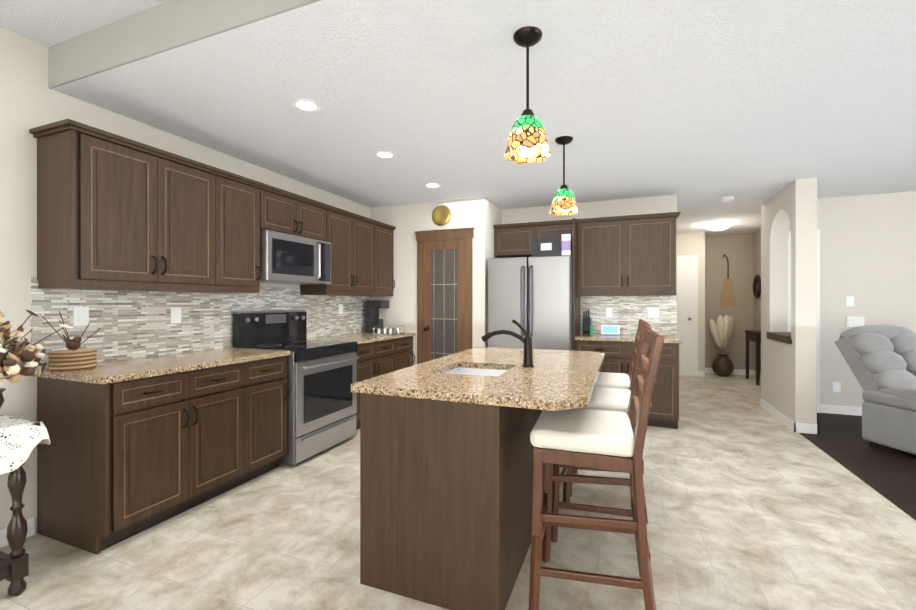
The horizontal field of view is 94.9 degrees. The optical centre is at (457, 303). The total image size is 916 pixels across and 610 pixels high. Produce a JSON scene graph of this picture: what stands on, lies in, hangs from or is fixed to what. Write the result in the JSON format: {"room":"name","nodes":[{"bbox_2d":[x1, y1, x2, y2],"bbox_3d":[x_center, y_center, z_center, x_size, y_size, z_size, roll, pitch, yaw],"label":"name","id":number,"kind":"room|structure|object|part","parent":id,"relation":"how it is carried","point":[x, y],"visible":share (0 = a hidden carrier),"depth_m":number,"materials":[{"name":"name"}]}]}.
{"room":"kitchen","nodes":[
{"label":"kitchen","id":0,"kind":"room"},
{"bbox_2d":[0,0,167,47],"bbox_3d":[1.067,-1.511,-1.610,9.520,0.120,4.960,0,0,22],"label":"ceiling","id":1,"kind":"structure","parent":0,"point":[48,23],"depth_m":2.13,"materials":[{"name":"white paint"}]},
{"bbox_2d":[0,26,370,532],"bbox_3d":[-2.655,-0.086,1.753,0.120,2.740,8.220,0,0,22],"label":"wall","id":2,"kind":"structure","parent":0,"point":[29,99],"depth_m":2.32,"materials":[{"name":"paint"}]},
{"bbox_2d":[0,517,34,547],"bbox_3d":[-3.231,1.239,0.122,0.013,0.094,4.760,0,0,22],"label":"baseboard","id":3,"kind":"structure","parent":2,"relation":"attached to","point":[31,521],"depth_m":2.30,"materials":[{"name":"white wood"}]},
{"bbox_2d":[33,119,224,286],"bbox_3d":[-2.028,-0.542,2.692,0.328,0.831,0.887,0,0,22],"label":"upper cabinet","id":4,"kind":"object","parent":2,"relation":"attached to","point":[117,212],"depth_m":2.45,"materials":[{"name":"brown wood"}]},
{"bbox_2d":[31,277,371,367],"bbox_3d":[-1.740,0.108,3.880,0.010,0.514,3.350,0,0,22],"label":"backsplash","id":5,"kind":"structure","parent":2,"relation":"attached to","point":[134,324],"depth_m":2.97,"materials":[{"name":"tile"}]},
{"bbox_2d":[73,307,88,325],"bbox_3d":[-2.265,0.078,2.529,0.010,0.115,0.075,0,0,22],"label":"switch plate","id":6,"kind":"object","parent":5,"relation":"attached to","point":[80,316],"visible":0.96,"depth_m":2.52,"materials":[{"name":"white plastic"}]},
{"bbox_2d":[171,307,180,322],"bbox_3d":[-2.054,0.087,3.063,0.008,0.115,0.075,0,0,22],"label":"electrical outlet","id":7,"kind":"object","parent":5,"relation":"attached to","point":[175,314],"visible":1,"depth_m":3.06,"materials":[{"name":"white plastic"}]},
{"bbox_2d":[338,304,342,313],"bbox_3d":[-1.349,0.070,4.838,0.008,0.115,0.075,0,0,22],"label":"electrical outlet","id":8,"kind":"object","parent":5,"relation":"attached to","point":[340,308],"visible":1,"depth_m":4.83,"materials":[{"name":"white plastic"}]},
{"bbox_2d":[209,171,264,290],"bbox_3d":[-1.818,-0.543,3.220,0.328,0.831,0.446,0,0,22],"label":"upper cabinet","id":9,"kind":"object","parent":2,"relation":"attached to","point":[244,197],"depth_m":3.22,"materials":[{"name":"brown wood"}]},
{"bbox_2d":[265,184,304,236],"bbox_3d":[-1.653,-0.779,3.636,0.328,0.361,0.451,0,0,22],"label":"upper cabinet","id":10,"kind":"object","parent":2,"relation":"attached to","point":[284,210],"depth_m":3.61,"materials":[{"name":"brown wood"}]},
{"bbox_2d":[260,230,330,284],"bbox_3d":[-1.537,-0.386,3.783,0.437,0.405,0.792,0,0,22],"label":"microwave","id":11,"kind":"object","parent":10,"relation":"attached to","point":[285,258],"visible":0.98,"depth_m":3.62,"materials":[{"name":"silver metal"}]},
{"bbox_3d":[-1.367,-0.389,3.731,0.004,0.360,0.722,0,0,22],"label":"glass","id":12,"kind":"part","parent":11,"relation":"part of","materials":[{"name":"black glass"}]},
{"bbox_2d":[305,197,328,241],"bbox_3d":[-1.521,-0.779,3.968,0.328,0.361,0.451,0,0,22],"label":"upper cabinet","id":13,"kind":"object","parent":2,"relation":"attached to","point":[316,212],"depth_m":3.99,"materials":[{"name":"brown wood"}]},
{"bbox_2d":[300,205,376,294],"bbox_3d":[-1.273,-0.545,4.594,0.328,0.831,0.895,0,0,22],"label":"upper cabinet","id":14,"kind":"object","parent":2,"relation":"attached to","point":[352,236],"depth_m":4.49,"materials":[{"name":"brown wood"}]},
{"bbox_2d":[377,221,395,294],"bbox_3d":[-1.054,-0.546,5.145,0.328,0.831,0.488,0,0,22],"label":"upper cabinet","id":15,"kind":"object","parent":2,"relation":"attached to","point":[385,233],"depth_m":5.14,"materials":[{"name":"brown wood"}]},
{"bbox_2d":[371,197,487,365],"bbox_3d":[-0.385,0.024,5.209,1.550,2.510,0.120,0,0,22],"label":"wall","id":16,"kind":"structure","parent":0,"point":[407,221],"depth_m":5.20,"materials":[{"name":"paint"}]},
{"bbox_2d":[432,205,450,225],"bbox_3d":[-0.204,-1.056,5.053,0.250,0.250,0.014,0,0,22],"label":"decorative plate","id":17,"kind":"object","parent":16,"relation":"attached to","point":[441,215],"visible":1,"depth_m":5.05,"materials":[{"name":"gold metal"}]},
{"bbox_2d":[415,227,473,363],"bbox_3d":[-0.180,0.199,5.014,0.765,2.160,0.090,0,0,22],"label":"pantry door","id":18,"kind":"structure","parent":16,"relation":"in","point":[435,265],"depth_m":5.05,"materials":[{"name":"brown wood"}]},
{"bbox_2d":[431,249,456,353],"bbox_3d":[-0.167,0.189,5.048,0.345,1.660,0.003,0,0,22],"label":"grille","id":19,"kind":"object","parent":18,"relation":"attached to","point":[454,284],"depth_m":5.00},
{"bbox_3d":[-0.165,0.189,5.053,0.345,1.660,0.008,0,0,22],"label":"glass","id":20,"kind":"part","parent":18,"relation":"part of","materials":[{"name":"grey glass"}]},
{"bbox_2d":[0,373,915,609],"bbox_3d":[0.556,1.313,2.675,5.410,0.060,12.540,0,0,22],"label":"floor","id":21,"kind":"structure","parent":0,"point":[752,503],"depth_m":2.25,"materials":[{"name":"tile"}]},
{"bbox_2d":[0,415,50,595],"bbox_3d":[-2.257,0.908,1.687,0.638,0.752,0.718,0,0,22],"label":"side table","id":22,"kind":"object","parent":21,"relation":"on","point":[20,439],"visible":1,"depth_m":1.83,"materials":[{"name":"brown wood"}]},
{"bbox_2d":[0,310,72,407],"bbox_3d":[-2.034,0.254,1.859,0.534,0.548,0.530,0,0,22],"label":"flower arrangement","id":23,"kind":"object","parent":22,"relation":"on","point":[19,357],"visible":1,"depth_m":1.84,"materials":[{"name":"beige plant"}]},
{"bbox_2d":[37,361,252,554],"bbox_3d":[-1.897,0.844,2.642,0.610,0.878,0.887,0,0,22],"label":"base cabinet","id":24,"kind":"object","parent":21,"relation":"on","point":[117,462],"depth_m":2.31,"materials":[{"name":"brown wood"}]},
{"bbox_2d":[32,332,414,384],"bbox_3d":[-1.440,0.384,3.758,0.636,0.035,3.353,0,0,22],"label":"countertop","id":25,"kind":"structure","parent":24,"relation":"on","point":[107,372],"depth_m":2.62,"materials":[{"name":"stone"}]},
{"bbox_2d":[42,311,100,370],"bbox_3d":[-2.166,0.205,2.362,0.208,0.325,0.243,0,0,22],"label":"basket","id":26,"kind":"object","parent":25,"relation":"on","point":[73,357],"visible":1,"depth_m":2.31,"materials":[{"name":"wicker"}]},
{"bbox_2d":[366,300,388,332],"bbox_3d":[-1.000,0.164,5.244,0.220,0.399,0.190,0,0,22],"label":"coffee maker","id":27,"kind":"object","parent":25,"relation":"on","point":[372,313],"visible":0.9,"depth_m":5.19,"materials":[{"name":"black plastic"}]},
{"bbox_2d":[373,325,404,334],"bbox_3d":[-0.815,0.317,4.993,0.250,0.093,0.300,0,0,22],"label":"coffee pod rack","id":28,"kind":"object","parent":25,"relation":"on","point":[388,331],"visible":1,"depth_m":4.91,"materials":[{"name":"silver metal"}]},
{"bbox_2d":[253,356,288,478],"bbox_3d":[-1.688,0.843,3.170,0.608,0.878,0.446,0,0,22],"label":"base cabinet","id":29,"kind":"object","parent":21,"relation":"on","point":[270,388],"depth_m":3.11,"materials":[{"name":"brown wood"}]},
{"bbox_2d":[233,310,358,464],"bbox_3d":[-1.385,0.659,3.724,0.727,1.185,0.792,0,0,22],"label":"range","id":30,"kind":"object","parent":21,"relation":"on","point":[321,377],"visible":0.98,"depth_m":3.56,"materials":[{"name":"silver metal"}]},
{"bbox_2d":[355,338,400,429],"bbox_3d":[-1.145,0.841,4.540,0.608,0.878,0.885,0,0,22],"label":"base cabinet","id":31,"kind":"object","parent":21,"relation":"on","point":[378,358],"depth_m":4.42,"materials":[{"name":"brown wood"}]},
{"bbox_2d":[401,336,414,368],"bbox_3d":[-0.926,0.840,5.090,0.608,0.878,0.498,0,0,22],"label":"base cabinet","id":32,"kind":"object","parent":21,"relation":"on","point":[407,354],"depth_m":5.06,"materials":[{"name":"brown wood"}]},
{"bbox_2d":[351,391,544,609],"bbox_3d":[0.162,0.844,2.604,0.685,0.878,1.716,0,0,22],"label":"kitchen island","id":33,"kind":"object","parent":21,"relation":"on","point":[446,471],"depth_m":1.80,"materials":[{"name":"brown wood"}]},
{"bbox_2d":[351,347,542,402],"bbox_3d":[0.099,0.385,2.629,0.565,0.035,1.760,0,0,22],"label":"island countertop","id":34,"kind":"structure","parent":33,"relation":"on","point":[431,379],"depth_m":2.06,"materials":[{"name":"beige stone"}]},
{"bbox_2d":[447,363,506,374],"bbox_3d":[0.100,0.457,2.381,0.388,0.132,0.428,0,0,22],"label":"sink","id":35,"kind":"object","parent":34,"relation":"in","point":[462,368],"depth_m":2.59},
{"bbox_2d":[467,349,604,410],"bbox_3d":[0.576,0.385,2.439,0.460,0.035,1.760,0,0,22],"label":"island countertop","id":36,"kind":"structure","parent":33,"relation":"on","point":[558,380],"depth_m":1.91,"materials":[{"name":"beige stone"}]},
{"bbox_2d":[481,319,534,366],"bbox_3d":[0.290,0.233,2.478,0.318,0.269,0.066,0,0,22],"label":"faucet","id":37,"kind":"object","parent":36,"relation":"on","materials":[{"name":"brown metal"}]},
{"bbox_2d":[488,255,572,350],"bbox_3d":[0.886,0.384,4.927,0.920,1.790,0.836,0,0,22],"label":"fridge","id":38,"kind":"object","parent":21,"relation":"on","point":[532,297],"visible":0.46,"depth_m":4.58,"materials":[{"name":"silver metal"}]},
{"bbox_2d":[531,237,561,256],"bbox_3d":[0.994,-0.621,4.723,0.330,0.218,0.083,0,0,22],"label":"box","id":39,"kind":"object","parent":38,"relation":"on","point":[551,246],"visible":0.79,"depth_m":4.68,"materials":[{"name":"black plastic"}]},
{"bbox_2d":[562,234,571,255],"bbox_3d":[1.211,-0.636,4.682,0.097,0.248,0.122,0,0,22],"label":"carton","id":40,"kind":"object","parent":38,"relation":"on","point":[566,244],"visible":0.79,"depth_m":4.62,"materials":[{"name":"white cardboard"}]},
{"bbox_2d":[529,328,664,609],"bbox_3d":[0.588,0.699,1.823,0.500,1.164,0.472,0,0,19],"label":"stool","id":41,"kind":"object","parent":21,"relation":"on","point":[599,439],"visible":1,"depth_m":1.67,"materials":[{"name":"brown wood"}]},
{"bbox_2d":[530,408,634,456],"bbox_3d":[0.546,0.546,1.837,0.400,0.074,0.450,0,0,19],"label":"cushion","id":42,"kind":"object","parent":41,"relation":"on","point":[576,432],"depth_m":1.68,"materials":[{"name":"white fabric"}]},
{"bbox_2d":[551,323,651,541],"bbox_3d":[0.806,0.698,2.358,0.500,1.164,0.472,0,0,24],"label":"stool","id":43,"kind":"object","parent":21,"relation":"on","point":[610,399],"visible":0.23,"depth_m":2.24,"materials":[{"name":"brown wood"}]},
{"bbox_2d":[579,387,630,413],"bbox_3d":[0.766,0.546,2.376,0.400,0.074,0.450,0,0,24],"label":"cushion","id":44,"kind":"object","parent":43,"relation":"on","point":[602,398],"depth_m":2.22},
{"bbox_2d":[570,319,646,496],"bbox_3d":[1.020,0.697,2.899,0.500,1.164,0.472,0,0,21],"label":"stool","id":45,"kind":"object","parent":21,"relation":"on","point":[615,380],"visible":0.27,"depth_m":2.77,"materials":[{"name":"brown wood"}]},
{"bbox_2d":[595,372,629,389],"bbox_3d":[0.979,0.545,2.914,0.400,0.074,0.450,0,0,21],"label":"cushion","id":46,"kind":"object","parent":45,"relation":"on","point":[605,379],"depth_m":2.76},
{"bbox_2d":[575,340,678,428],"bbox_3d":[1.847,0.841,4.651,1.008,0.878,0.649,0,0,22],"label":"base cabinet","id":47,"kind":"object","parent":21,"relation":"on","point":[664,410],"visible":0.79,"depth_m":4.29,"materials":[{"name":"brown wood"}]},
{"bbox_2d":[575,333,681,343],"bbox_3d":[1.859,0.383,4.654,1.028,0.035,0.633,0,0,22],"label":"countertop","id":48,"kind":"structure","parent":47,"relation":"on","point":[625,337],"depth_m":4.48,"materials":[{"name":"stone"}]},
{"bbox_2d":[582,310,592,334],"bbox_3d":[1.521,0.217,4.913,0.120,0.289,0.207,0,0,22],"label":"knife block","id":49,"kind":"object","parent":48,"relation":"on","point":[587,327],"visible":1,"depth_m":4.86,"materials":[{"name":"black plastic"}]},
{"bbox_2d":[601,325,619,334],"bbox_3d":[1.745,0.305,4.815,0.200,0.112,0.052,0,0,22],"label":"display","id":50,"kind":"object","parent":48,"relation":"on","point":[610,329],"visible":1,"depth_m":4.80,"materials":[{"name":"white plastic"}]},
{"bbox_2d":[709,314,733,375],"bbox_3d":[4.647,0.734,7.408,0.380,1.083,0.335,0,0,22],"label":"vase","id":51,"kind":"object","parent":21,"relation":"on","point":[721,332],"visible":1,"depth_m":7.32,"materials":[{"name":"brown ceramic"}]},
{"bbox_2d":[745,330,760,384],"bbox_3d":[4.857,0.867,6.803,0.218,0.820,0.650,0,0,22],"label":"console table","id":52,"kind":"object","parent":21,"relation":"on","point":[753,335],"visible":0.71,"depth_m":6.72,"materials":[{"name":"brown wood"}]},
{"bbox_2d":[760,399,797,432],"bbox_3d":[3.551,1.232,4.695,0.014,0.094,1.134,0,0,22],"label":"baseboard","id":53,"kind":"structure","parent":21,"relation":"on","point":[789,423],"depth_m":4.56,"materials":[{"name":"white wood"}]},
{"bbox_2d":[52,0,915,235],"bbox_3d":[3.381,-1.404,4.217,9.520,0.350,7.580,0,0,22],"label":"ceiling","id":54,"kind":"structure","parent":0,"point":[700,109],"depth_m":2.51,"materials":[{"name":"white paint"}]},
{"bbox_2d":[48,0,320,88],"bbox_3d":[1.980,-1.339,0.689,9.520,0.230,0.012,0,0,22],"label":"ceiling bulkhead","id":55,"kind":"object","parent":54,"relation":"attached to","point":[160,28],"depth_m":2.07,"materials":[{"name":"beige paint"}]},
{"bbox_2d":[292,99,320,112],"bbox_3d":[-0.938,-1.224,2.608,0.170,0.005,0.170,0,0,22],"label":"recessed light","id":56,"kind":"object","parent":54,"relation":"in","point":[305,105],"visible":1,"depth_m":2.61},
{"bbox_2d":[374,151,394,158],"bbox_3d":[-0.604,-1.225,3.476,0.170,0.005,0.170,0,0,22],"label":"recessed light","id":57,"kind":"object","parent":54,"relation":"in","point":[384,154],"visible":1,"depth_m":3.47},
{"bbox_2d":[424,183,440,187],"bbox_3d":[-0.265,-1.226,4.385,0.170,0.005,0.170,0,0,22],"label":"recessed light","id":58,"kind":"object","parent":54,"relation":"in","point":[432,185],"visible":0.98,"depth_m":4.39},
{"bbox_2d":[504,26,550,164],"bbox_3d":[0.319,-0.947,1.926,0.212,0.557,0.212,0,0,22],"label":"pendant lamp","id":59,"kind":"object","parent":54,"relation":"hanging from","point":[527,142],"visible":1,"depth_m":1.88,"materials":[{"name":"multicoloured glass"}]},
{"bbox_3d":[0.319,-0.759,1.926,0.212,0.181,0.212,0,0,22],"label":"lamp shade","id":60,"kind":"part","parent":59,"relation":"part of","materials":[{"name":"multicoloured glass"}]},
{"bbox_3d":[0.319,-1.031,1.926,0.132,0.390,0.132,0,0,22],"label":"rod","id":61,"kind":"part","parent":59,"relation":"part of","materials":[{"name":"black metal"}]},
{"bbox_2d":[550,136,578,215],"bbox_3d":[0.793,-0.949,3.147,0.212,0.557,0.212,0,0,22],"label":"pendant lamp","id":62,"kind":"object","parent":54,"relation":"hanging from","point":[564,202],"visible":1,"depth_m":3.10,"materials":[{"name":"multicoloured glass"}]},
{"bbox_3d":[0.793,-1.033,3.147,0.132,0.390,0.132,0,0,22],"label":"rod","id":63,"kind":"part","parent":62,"relation":"part of","materials":[{"name":"black metal"}]},
{"bbox_3d":[0.793,-0.760,3.148,0.212,0.181,0.212,0,0,22],"label":"lamp shade","id":64,"kind":"part","parent":62,"relation":"part of","materials":[{"name":"multicoloured glass"}]},
{"bbox_2d":[705,222,730,230],"bbox_3d":[4.051,-1.183,6.556,0.340,0.100,0.340,0,0,22],"label":"light","id":65,"kind":"object","parent":54,"relation":"attached to","point":[717,226],"visible":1,"depth_m":6.45,"materials":[{"name":"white glass"}]},
{"bbox_2d":[721,196,734,201],"bbox_3d":[3.140,-1.211,4.884,0.136,0.038,0.136,0,0,22],"label":"smoke detector","id":66,"kind":"object","parent":54,"relation":"attached to","point":[728,198],"visible":1,"depth_m":4.84,"materials":[{"name":"white plastic"}]},
{"bbox_2d":[488,199,501,257],"bbox_3d":[0.409,0.024,5.270,0.120,2.510,0.580,0,0,22],"label":"wall","id":67,"kind":"structure","parent":0,"point":[494,214],"depth_m":5.14,"materials":[{"name":"paint"}]},
{"bbox_2d":[502,195,676,336],"bbox_3d":[1.491,0.024,5.217,2.170,2.510,0.120,0,0,22],"label":"wall","id":68,"kind":"structure","parent":0,"point":[639,206],"depth_m":5.04,"materials":[{"name":"paint"}]},
{"bbox_2d":[493,222,540,257],"bbox_3d":[0.765,-0.771,5.244,0.554,0.380,0.340,0,0,22],"label":"upper cabinet","id":69,"kind":"object","parent":68,"relation":"attached to","point":[510,240],"depth_m":5.10,"materials":[{"name":"brown wood"}]},
{"bbox_2d":[541,220,576,255],"bbox_3d":[1.180,-0.771,5.079,0.546,0.380,0.340,0,0,22],"label":"upper cabinet","id":70,"kind":"object","parent":68,"relation":"attached to","point":[556,228],"depth_m":4.89,"materials":[{"name":"brown wood"}]},
{"bbox_2d":[577,212,676,291],"bbox_3d":[1.903,-0.545,4.792,1.010,0.830,0.340,0,0,22],"label":"upper cabinet","id":71,"kind":"object","parent":68,"relation":"attached to","point":[630,255],"depth_m":4.62,"materials":[{"name":"brown wood"}]},
{"bbox_2d":[580,290,676,334],"bbox_3d":[1.987,0.107,4.950,1.050,0.514,0.010,0,0,22],"label":"backsplash","id":72,"kind":"structure","parent":68,"relation":"attached to","point":[629,312],"depth_m":4.93,"materials":[{"name":"tile"}]},
{"bbox_2d":[606,308,612,316],"bbox_3d":[1.802,0.110,5.012,0.075,0.115,0.008,0,0,22],"label":"electrical outlet","id":73,"kind":"object","parent":72,"relation":"attached to","point":[609,312],"visible":1,"depth_m":5.01,"materials":[{"name":"white plastic"}]},
{"bbox_2d":[648,308,658,317],"bbox_3d":[2.248,0.110,4.835,0.120,0.115,0.010,0,0,22],"label":"electrical outlet","id":74,"kind":"object","parent":72,"relation":"attached to","point":[653,312],"visible":1,"depth_m":4.83,"materials":[{"name":"white plastic"}]},
{"bbox_2d":[677,232,704,370],"bbox_3d":[3.917,0.021,7.535,0.870,2.510,0.120,0,0,22],"label":"wall","id":75,"kind":"structure","parent":0,"point":[690,243],"depth_m":7.35,"materials":[{"name":"paint"}]},
{"bbox_2d":[677,255,697,375],"bbox_3d":[3.924,0.216,7.458,0.580,2.120,0.020,0,0,22],"label":"door","id":76,"kind":"structure","parent":75,"relation":"attached to","point":[687,293],"depth_m":7.40,"materials":[{"name":"white wood"}]},
{"bbox_2d":[679,370,705,376],"bbox_3d":[3.962,1.228,7.447,0.720,0.094,0.014,0,0,22],"label":"baseboard","id":77,"kind":"structure","parent":75,"relation":"attached to","point":[681,372],"depth_m":7.40,"materials":[{"name":"white wood"}]},
{"bbox_2d":[705,233,753,369],"bbox_3d":[4.869,0.021,7.642,1.060,2.510,0.120,0,0,22],"label":"wall","id":78,"kind":"structure","parent":0,"point":[737,250],"depth_m":7.55,"materials":[{"name":"paint"}]},
{"bbox_2d":[720,278,736,305],"bbox_3d":[4.859,-0.194,7.562,0.260,0.500,0.025,0,0,22],"label":"straw broom","id":79,"kind":"object","parent":78,"relation":"attached to","point":[728,297],"visible":0.86,"depth_m":7.55,"materials":[{"name":"beige wicker"}]},
{"bbox_2d":[723,254,728,277],"bbox_3d":[4.822,-0.655,7.576,0.103,0.462,0.024,0,0,22],"label":"handle","id":80,"kind":"object","parent":79,"relation":"attached to","point":[727,265],"visible":0.98,"depth_m":7.56,"materials":[{"name":"brown wood"}]},
{"bbox_2d":[705,368,751,374],"bbox_3d":[4.826,1.228,7.588,0.780,0.094,0.014,0,0,22],"label":"baseboard","id":81,"kind":"structure","parent":78,"relation":"attached to","point":[708,370],"depth_m":7.51,"materials":[{"name":"white wood"}]},
{"bbox_2d":[754,230,760,370],"bbox_3d":[4.808,0.023,6.214,0.120,2.510,2.580,0,0,22],"label":"wall","id":82,"kind":"structure","parent":0,"point":[757,271],"depth_m":7.22,"materials":[{"name":"paint"}]},
{"bbox_2d":[753,275,760,297],"bbox_3d":[5.066,-0.284,7.121,0.053,0.386,0.390,0,0,22],"label":"wreath","id":83,"kind":"object","parent":82,"relation":"attached to","point":[756,280],"visible":0.98,"depth_m":7.07,"materials":[{"name":"black"}]},
{"bbox_2d":[761,178,816,423],"bbox_3d":[3.642,0.025,4.675,0.170,2.510,1.140,0,0,22],"label":"wall","id":84,"kind":"structure","parent":0,"point":[788,380],"depth_m":4.25,"materials":[{"name":"paint"}]},
{"bbox_2d":[766,332,791,343],"bbox_3d":[3.602,0.375,4.573,0.240,0.080,0.740,0,0,22],"label":"sill","id":85,"kind":"structure","parent":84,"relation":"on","point":[784,337],"depth_m":4.57,"materials":[{"name":"brown wood"}]},
{"bbox_2d":[789,191,915,406],"bbox_3d":[6.047,0.026,4.269,4.600,2.510,0.120,0,0,22],"label":"wall","id":86,"kind":"structure","parent":0,"point":[868,252],"depth_m":4.79,"materials":[{"name":"paint"}]},
{"bbox_2d":[787,229,819,412],"bbox_3d":[4.069,0.209,4.978,0.340,2.140,0.022,0,0,22],"label":"trim","id":87,"kind":"structure","parent":86,"relation":"attached to","point":[818,304],"depth_m":4.91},
{"bbox_2d":[799,423,818,434],"bbox_3d":[3.698,1.232,4.566,0.014,0.094,1.004,0,0,22],"label":"baseboard","id":88,"kind":"structure","parent":86,"relation":"attached to","point":[814,428],"depth_m":4.12,"materials":[{"name":"white wood"}]},
{"bbox_2d":[832,382,840,391],"bbox_3d":[4.378,0.970,4.863,0.075,0.115,0.008,0,0,22],"label":"outlet","id":89,"kind":"object","parent":86,"relation":"attached to","point":[836,386],"visible":1,"depth_m":4.86,"materials":[{"name":"white plastic"}]},
{"bbox_2d":[820,404,861,415],"bbox_3d":[5.967,1.233,4.230,4.480,0.094,0.014,0,0,22],"label":"baseboard","id":90,"kind":"structure","parent":86,"relation":"attached to","point":[833,409],"depth_m":4.84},
{"bbox_2d":[845,296,853,305],"bbox_3d":[4.490,-0.020,4.817,0.075,0.115,0.010,0,0,22],"label":"light switch","id":91,"kind":"object","parent":86,"relation":"attached to","point":[849,300],"visible":1,"depth_m":4.82,"materials":[{"name":"white plastic"}]},
{"bbox_2d":[846,316,863,326],"bbox_3d":[4.536,0.210,4.799,0.160,0.115,0.010,0,0,22],"label":"light switch","id":92,"kind":"object","parent":86,"relation":"attached to","point":[854,321],"visible":0.96,"depth_m":4.80,"materials":[{"name":"white plastic"}]},
{"bbox_2d":[799,413,915,520],"bbox_3d":[4.162,1.317,-0.274,4.750,0.060,9.720,0,0,22],"label":"floor","id":93,"kind":"structure","parent":0,"point":[888,473],"depth_m":3.47,"materials":[{"name":"brown wood"}]},
{"bbox_2d":[834,324,915,454],"bbox_3d":[4.143,0.743,3.593,0.920,1.077,1.260,0,0,-8],"label":"recliner","id":94,"kind":"object","parent":93,"relation":"on","point":[880,359],"visible":1,"depth_m":3.75,"materials":[{"name":"grey fabric"}]}
]}

